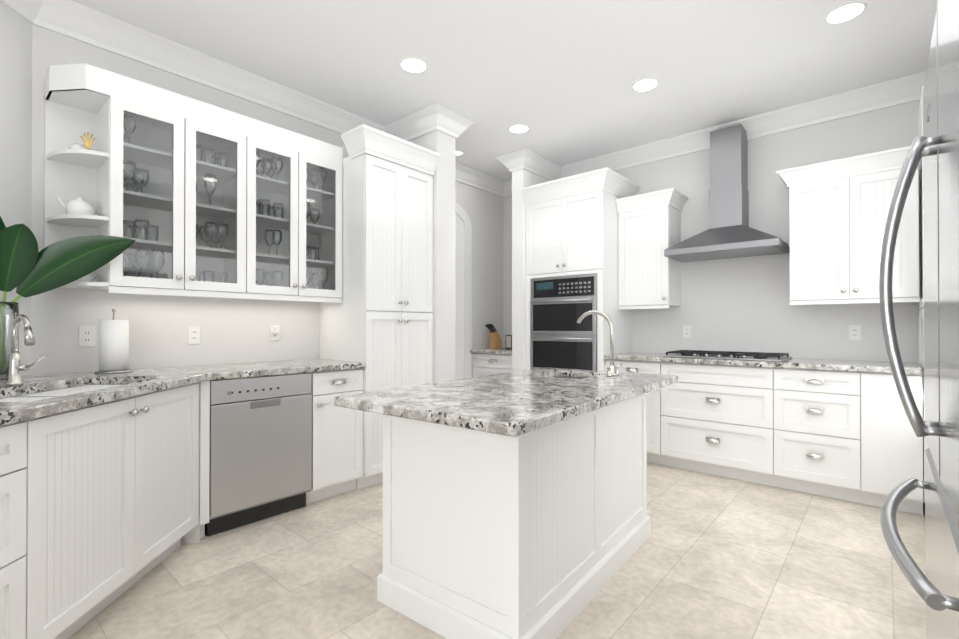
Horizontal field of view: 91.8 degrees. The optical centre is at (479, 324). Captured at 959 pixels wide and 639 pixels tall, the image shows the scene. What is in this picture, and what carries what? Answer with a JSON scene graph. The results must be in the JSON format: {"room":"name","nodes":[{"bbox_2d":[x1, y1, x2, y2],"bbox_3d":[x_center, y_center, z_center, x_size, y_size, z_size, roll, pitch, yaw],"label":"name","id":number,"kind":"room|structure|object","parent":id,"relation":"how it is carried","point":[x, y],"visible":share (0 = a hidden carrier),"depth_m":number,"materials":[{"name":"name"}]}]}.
{"room":"kitchen","nodes":[
{"label":"kitchen","id":0,"kind":"room"},
{"bbox_2d":[0,1,32,375],"bbox_3d":[-2.351,-0.286,0.873,0.150,2.950,3.200,0,0,-4],"label":"wall","id":1,"kind":"structure","parent":0,"point":[16,32],"depth_m":2.39,"materials":[{"name":"white paint"}]},
{"bbox_2d":[31,25,502,374],"bbox_3d":[-1.052,-0.267,4.231,0.300,2.950,4.400,0,0,41],"label":"wall","id":2,"kind":"structure","parent":0,"point":[233,330],"depth_m":3.01,"materials":[{"name":"white paint"}]},
{"bbox_2d":[79,326,94,346],"bbox_3d":[-2.230,0.069,2.642,0.009,0.116,0.072,0,0,41],"label":"electrical outlet","id":3,"kind":"object","parent":2,"relation":"attached to","point":[86,336],"visible":1,"depth_m":2.64,"materials":[{"name":"white plastic"}]},
{"bbox_2d":[0,0,383,133],"bbox_3d":[-1.511,-1.677,2.240,1.637,0.150,3.896,0,0,41],"label":"crown molding","id":4,"kind":"structure","parent":2,"relation":"attached to","point":[82,23],"depth_m":2.93,"materials":[{"name":"white"}]},
{"bbox_2d":[44,63,342,302],"bbox_3d":[-1.682,-0.751,3.007,0.359,1.175,1.624,0,0,41],"label":"wall cabinet","id":5,"kind":"object","parent":2,"relation":"attached to","point":[172,130],"depth_m":2.82,"materials":[{"name":"white wood"}]},
{"bbox_2d":[56,132,96,281],"bbox_3d":[-2.171,-0.627,2.512,0.165,0.810,0.174,0,0,41],"label":"ornaments","id":6,"kind":"object","parent":5,"relation":"in","point":[79,205],"visible":0.6,"depth_m":2.49,"materials":[{"name":"white ceramic"}]},
{"bbox_2d":[123,113,328,287],"bbox_3d":[-1.630,-0.712,3.109,0.208,0.986,1.301,0,0,41],"label":"glassware","id":7,"kind":"object","parent":5,"relation":"in","point":[199,231],"depth_m":2.97,"materials":[{"name":"clear glass"}]},
{"bbox_2d":[188,326,200,343],"bbox_3d":[-1.872,0.072,3.052,0.009,0.116,0.072,0,0,41],"label":"electrical outlet","id":8,"kind":"object","parent":2,"relation":"attached to","point":[193,334],"visible":1,"depth_m":3.05,"materials":[{"name":"white plastic"}]},
{"bbox_2d":[270,325,279,340],"bbox_3d":[-1.511,0.064,3.443,0.039,0.116,0.072,0,0,41],"label":"electrical outlet","id":9,"kind":"object","parent":2,"relation":"attached to","point":[274,332],"visible":1,"depth_m":3.44,"materials":[{"name":"white plastic"}]},
{"bbox_2d":[455,202,471,379],"bbox_3d":[-0.425,-0.083,4.930,0.023,2.589,1.000,0,0,41],"label":"door frame","id":10,"kind":"structure","parent":2,"relation":"attached to","point":[463,296],"depth_m":5.22,"materials":[{"name":"white wood"}]},
{"bbox_2d":[455,162,505,196],"bbox_3d":[-0.217,-1.660,5.108,0.115,0.150,1.690,0,0,41],"label":"crown molding","id":11,"kind":"structure","parent":2,"relation":"attached to","point":[466,175],"depth_m":5.34,"materials":[{"name":"white wood"}]},
{"bbox_2d":[409,130,454,382],"bbox_3d":[-0.526,-0.267,4.103,0.659,2.950,0.220,0,0,41],"label":"wall","id":12,"kind":"structure","parent":0,"point":[442,144],"depth_m":3.87,"materials":[{"name":"white paint"}]},
{"bbox_2d":[384,102,451,140],"bbox_3d":[-0.541,-1.667,3.916,0.655,0.150,0.135,0,0,41],"label":"crown molding","id":13,"kind":"structure","parent":12,"relation":"attached to","point":[435,116],"depth_m":3.85,"materials":[{"name":"white wood"}]},
{"bbox_2d":[443,114,473,138],"bbox_3d":[-0.391,-1.666,4.202,0.805,0.150,0.135,0,0,41],"label":"crown molding","id":14,"kind":"structure","parent":12,"relation":"attached to","point":[460,123],"depth_m":3.92,"materials":[{"name":"white wood"}]},
{"bbox_2d":[68,462,925,638],"bbox_3d":[-0.714,1.242,1.339,6.400,0.100,10.000,0,0,41],"label":"floor","id":15,"kind":"structure","parent":0,"point":[716,557],"depth_m":2.19,"materials":[{"name":"tile"}]},
{"bbox_2d":[0,380,311,638],"bbox_3d":[-1.889,0.749,1.775,1.654,0.888,1.724,0,0,41],"label":"base cabinet","id":16,"kind":"object","parent":15,"relation":"on","point":[103,506],"depth_m":1.81,"materials":[{"name":"white wood"}]},
{"bbox_2d":[0,359,365,425],"bbox_3d":[-1.546,0.286,2.147,1.690,0.040,2.736,0,0,41],"label":"countertop","id":17,"kind":"structure","parent":16,"relation":"on","point":[142,381],"depth_m":2.33,"materials":[{"name":"stone"}]},
{"bbox_2d":[6,314,48,385],"bbox_3d":[-1.959,0.111,2.019,0.184,0.308,0.126,0,0,41],"label":"faucet","id":18,"kind":"object","parent":17,"relation":"on","point":[16,367],"visible":1,"depth_m":2.02,"materials":[{"name":"silver metal"}]},
{"bbox_2d":[0,384,114,398],"bbox_3d":[-1.765,0.406,1.976,0.899,0.200,0.899,0,0,41],"label":"sink","id":19,"kind":"object","parent":17,"relation":"in","point":[90,387],"depth_m":2.10,"materials":[{"name":"white ceramic"}]},
{"bbox_2d":[0,216,135,380],"bbox_3d":[-2.102,-0.217,2.214,0.335,0.967,0.692,0,0,41],"label":"potted plant","id":20,"kind":"object","parent":17,"relation":"on","point":[27,269],"visible":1,"depth_m":2.23,"materials":[{"name":"green plant"}]},
{"bbox_2d":[94,308,132,373],"bbox_3d":[-2.039,0.089,2.595,0.170,0.358,0.170,0,0,41],"label":"paper towel","id":21,"kind":"object","parent":17,"relation":"on","point":[113,345],"visible":1,"depth_m":2.54,"materials":[{"name":"white paper"}]},
{"bbox_2d":[205,373,311,536],"bbox_3d":[-1.513,0.758,2.999,0.597,0.885,0.611,0,0,41],"label":"dishwasher","id":22,"kind":"object","parent":15,"relation":"on","point":[260,468],"visible":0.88,"depth_m":2.78,"materials":[{"name":"silver metal"}]},
{"bbox_2d":[310,368,362,501],"bbox_3d":[-1.187,0.759,3.384,0.598,0.887,0.395,0,0,41],"label":"base cabinet","id":23,"kind":"object","parent":15,"relation":"on","point":[337,432],"depth_m":3.18,"materials":[{"name":"white wood"}]},
{"bbox_2d":[320,124,439,488],"bbox_3d":[-0.827,-0.090,3.722,0.703,2.589,0.744,0,0,41],"label":"pantry","id":24,"kind":"object","parent":15,"relation":"on","point":[378,320],"visible":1,"depth_m":3.50,"materials":[{"name":"white wood"}]},
{"bbox_2d":[472,353,511,376],"bbox_3d":[0.332,0.770,5.317,0.646,0.887,0.629,0,0,41],"label":"base cabinet","id":25,"kind":"object","parent":15,"relation":"on","point":[483,364],"visible":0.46,"depth_m":5.13,"materials":[{"name":"white wood"}]},
{"bbox_2d":[470,347,511,354],"bbox_3d":[0.331,0.305,5.318,0.646,0.040,0.633,0,0,41],"label":"countertop","id":26,"kind":"structure","parent":25,"relation":"on","point":[503,350],"depth_m":5.13,"materials":[{"name":"stone"}]},
{"bbox_2d":[485,324,501,348],"bbox_3d":[0.160,0.141,5.436,0.090,0.288,0.205,0,0,41],"label":"knife block","id":27,"kind":"object","parent":26,"relation":"on","point":[495,340],"visible":1,"depth_m":5.42,"materials":[{"name":"brown wood"}]},
{"bbox_2d":[506,335,511,348],"bbox_3d":[0.357,0.204,5.419,0.110,0.160,0.074,0,0,41],"label":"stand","id":28,"kind":"object","parent":26,"relation":"on","point":[508,341],"visible":0.81,"depth_m":5.39,"materials":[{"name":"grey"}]},
{"bbox_2d":[377,376,650,638],"bbox_3d":[0.275,0.768,2.341,0.732,0.858,1.398,0,0,38],"label":"kitchen island","id":29,"kind":"object","parent":15,"relation":"on","point":[543,533],"visible":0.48,"depth_m":1.83,"materials":[{"name":"white wood"}]},
{"bbox_2d":[334,367,677,436],"bbox_3d":[0.284,0.318,2.314,0.890,0.040,1.730,0,0,38],"label":"island countertop","id":30,"kind":"structure","parent":29,"relation":"on","point":[516,403],"depth_m":1.87,"materials":[{"name":"stone"}]},
{"bbox_2d":[577,310,621,375],"bbox_3d":[0.704,0.107,2.782,0.257,0.384,0.185,0,0,41],"label":"island faucet","id":31,"kind":"object","parent":30,"relation":"on","point":[612,368],"visible":1,"depth_m":2.71,"materials":[{"name":"silver metal"}]},
{"bbox_2d":[521,167,639,377],"bbox_3d":[1.011,-0.085,4.668,0.937,2.589,0.723,0,0,41],"label":"tall cabinet","id":32,"kind":"object","parent":15,"relation":"on","point":[571,225],"visible":0.56,"depth_m":4.42,"materials":[{"name":"white wood"}]},
{"bbox_2d":[530,274,597,370],"bbox_3d":[0.968,0.006,4.684,0.736,0.934,0.648,0,0,41],"label":"double oven","id":33,"kind":"object","parent":32,"relation":"in","point":[560,337],"visible":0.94,"depth_m":4.46,"materials":[{"name":"silver metal"}]},
{"bbox_2d":[606,359,661,464],"bbox_3d":[1.530,0.764,4.293,0.498,0.888,0.598,0,0,41],"label":"base cabinet","id":34,"kind":"object","parent":15,"relation":"on","point":[654,398],"depth_m":3.97,"materials":[{"name":"white wood"}]},
{"bbox_2d":[662,362,773,485],"bbox_3d":[2.000,0.762,3.883,0.870,0.888,0.598,0,0,41],"label":"base cabinet","id":35,"kind":"object","parent":15,"relation":"on","point":[718,420],"depth_m":3.61,"materials":[{"name":"white wood"}]},
{"bbox_2d":[774,368,861,502],"bbox_3d":[2.512,0.759,3.436,0.490,0.888,0.598,0,0,41],"label":"base cabinet","id":36,"kind":"object","parent":15,"relation":"on","point":[848,436],"depth_m":3.20,"materials":[{"name":"white wood"}]},
{"bbox_2d":[862,372,923,514],"bbox_3d":[2.809,0.758,3.177,0.298,0.888,0.598,0,0,41],"label":"base cabinet","id":37,"kind":"object","parent":15,"relation":"on","point":[892,452],"depth_m":2.96,"materials":[{"name":"white wood"}]},
{"bbox_2d":[604,352,922,374],"bbox_3d":[2.120,0.296,3.757,2.096,0.040,0.633,0,0,41],"label":"countertop","id":38,"kind":"structure","parent":37,"relation":"on","point":[912,368],"depth_m":3.38,"materials":[{"name":"stone"}]},
{"bbox_2d":[662,350,791,361],"bbox_3d":[2.029,0.254,3.835,0.860,0.042,0.480,0,0,41],"label":"gas cooktop","id":39,"kind":"object","parent":38,"relation":"in","point":[755,356],"visible":1,"depth_m":3.71,"materials":[{"name":"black metal"}]},
{"bbox_2d":[879,0,958,638],"bbox_3d":[1.112,0.281,0.674,0.806,1.805,0.910,0,0,41],"label":"fridge","id":40,"kind":"object","parent":15,"relation":"on","point":[935,146],"visible":1,"depth_m":0.86,"materials":[{"name":"silver metal"}]},
{"bbox_2d":[917,86,928,502],"bbox_3d":[3.161,-0.130,2.862,0.648,2.659,0.618,0,0,41],"label":"door","id":41,"kind":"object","parent":15,"relation":"on","point":[921,263],"visible":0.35,"depth_m":3.10,"materials":[{"name":"white"}]},
{"bbox_2d":[72,0,937,180],"bbox_3d":[-0.714,-1.808,1.357,6.400,0.100,10.000,0,0,41],"label":"ceiling","id":42,"kind":"structure","parent":0,"point":[559,78],"depth_m":3.03,"materials":[{"name":"white paint"}]},
{"bbox_2d":[399,57,427,73],"bbox_3d":[-0.446,-1.745,3.139,0.194,0.006,0.194,0,0,41],"label":"recessed light","id":43,"kind":"object","parent":42,"relation":"in","point":[413,65],"visible":1,"depth_m":3.14,"materials":[{"name":"white"}]},
{"bbox_2d":[455,151,463,155],"bbox_3d":[-0.221,-1.736,4.721,0.124,0.006,0.124,0,0,41],"label":"recessed light","id":44,"kind":"object","parent":42,"relation":"in","point":[458,153],"visible":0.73,"depth_m":4.73,"materials":[{"name":"white"}]},
{"bbox_2d":[508,124,529,133],"bbox_3d":[0.350,-1.739,4.143,0.194,0.006,0.194,0,0,41],"label":"recessed light","id":45,"kind":"object","parent":42,"relation":"in","point":[518,128],"visible":1,"depth_m":4.13,"materials":[{"name":"white"}]},
{"bbox_2d":[631,78,658,91],"bbox_3d":[1.210,-1.743,3.394,0.194,0.006,0.194,0,0,41],"label":"recessed light","id":46,"kind":"object","parent":42,"relation":"in","point":[645,84],"visible":1,"depth_m":3.39,"materials":[{"name":"white"}]},
{"bbox_2d":[824,1,866,24],"bbox_3d":[2.056,-1.748,2.615,0.194,0.006,0.194,0,0,41],"label":"recessed light","id":47,"kind":"object","parent":42,"relation":"in","point":[845,13],"visible":1,"depth_m":2.61,"materials":[{"name":"white"}]},
{"bbox_2d":[512,169,549,371],"bbox_3d":[0.616,-0.262,5.044,0.145,2.950,0.679,0,0,41],"label":"column","id":48,"kind":"structure","parent":0,"point":[521,178],"depth_m":4.78,"materials":[{"name":"white"}]},
{"bbox_2d":[496,152,515,179],"bbox_3d":[0.484,-1.661,5.092,0.125,0.150,0.795,0,0,41],"label":"crown molding","id":49,"kind":"structure","parent":48,"relation":"attached to","point":[506,159],"depth_m":4.80,"materials":[{"name":"white wood"}]},
{"bbox_2d":[512,148,563,180],"bbox_3d":[0.632,-1.662,4.884,0.130,0.150,0.675,0,0,41],"label":"crown molding","id":50,"kind":"structure","parent":48,"relation":"attached to","point":[526,159],"depth_m":4.82,"materials":[{"name":"white"}]},
{"bbox_2d":[503,100,919,363],"bbox_3d":[2.002,-0.266,4.386,4.700,2.950,0.150,0,0,41],"label":"wall","id":51,"kind":"structure","parent":0,"point":[740,304],"depth_m":3.93,"materials":[{"name":"white paint"}]},
{"bbox_2d":[504,180,511,195],"bbox_3d":[0.495,-1.658,5.533,0.390,0.150,0.115,0,0,41],"label":"crown molding","id":52,"kind":"structure","parent":51,"relation":"attached to","point":[508,183],"depth_m":5.66,"materials":[{"name":"white wood"}]},
{"bbox_2d":[615,188,687,309],"bbox_3d":[1.613,-0.661,4.362,0.542,1.040,0.398,0,0,41],"label":"wall cabinet","id":53,"kind":"object","parent":51,"relation":"attached to","point":[649,233],"depth_m":4.27,"materials":[{"name":"white wood"}]},
{"bbox_2d":[683,325,690,337],"bbox_3d":[1.934,0.069,4.336,0.072,0.116,0.009,0,0,41],"label":"electrical outlet","id":54,"kind":"object","parent":51,"relation":"attached to","point":[686,331],"visible":1,"depth_m":4.33,"materials":[{"name":"white plastic"}]},
{"bbox_2d":[664,124,789,261],"bbox_3d":[2.063,-1.116,3.905,0.840,1.074,0.498,0,0,41],"label":"range hood","id":55,"kind":"object","parent":51,"relation":"attached to","point":[729,233],"visible":0.98,"depth_m":3.88,"materials":[{"name":"silver metal"}]},
{"bbox_2d":[564,71,925,177],"bbox_3d":[2.163,-1.666,4.079,3.465,0.150,0.115,0,0,41],"label":"crown molding","id":56,"kind":"structure","parent":51,"relation":"attached to","point":[906,89],"depth_m":3.80,"materials":[{"name":"white"}]},
{"bbox_2d":[776,146,919,304],"bbox_3d":[2.688,-0.656,3.424,0.790,1.020,0.398,0,0,41],"label":"wall cabinet","id":57,"kind":"object","parent":51,"relation":"attached to","point":[838,212],"depth_m":3.30,"materials":[{"name":"white wood"}]},
{"bbox_2d":[849,325,860,339],"bbox_3d":[2.854,0.065,3.534,0.072,0.116,0.009,0,0,41],"label":"electrical outlet","id":58,"kind":"object","parent":51,"relation":"attached to","point":[854,332],"visible":1,"depth_m":3.53,"materials":[{"name":"white plastic"}]}
]}

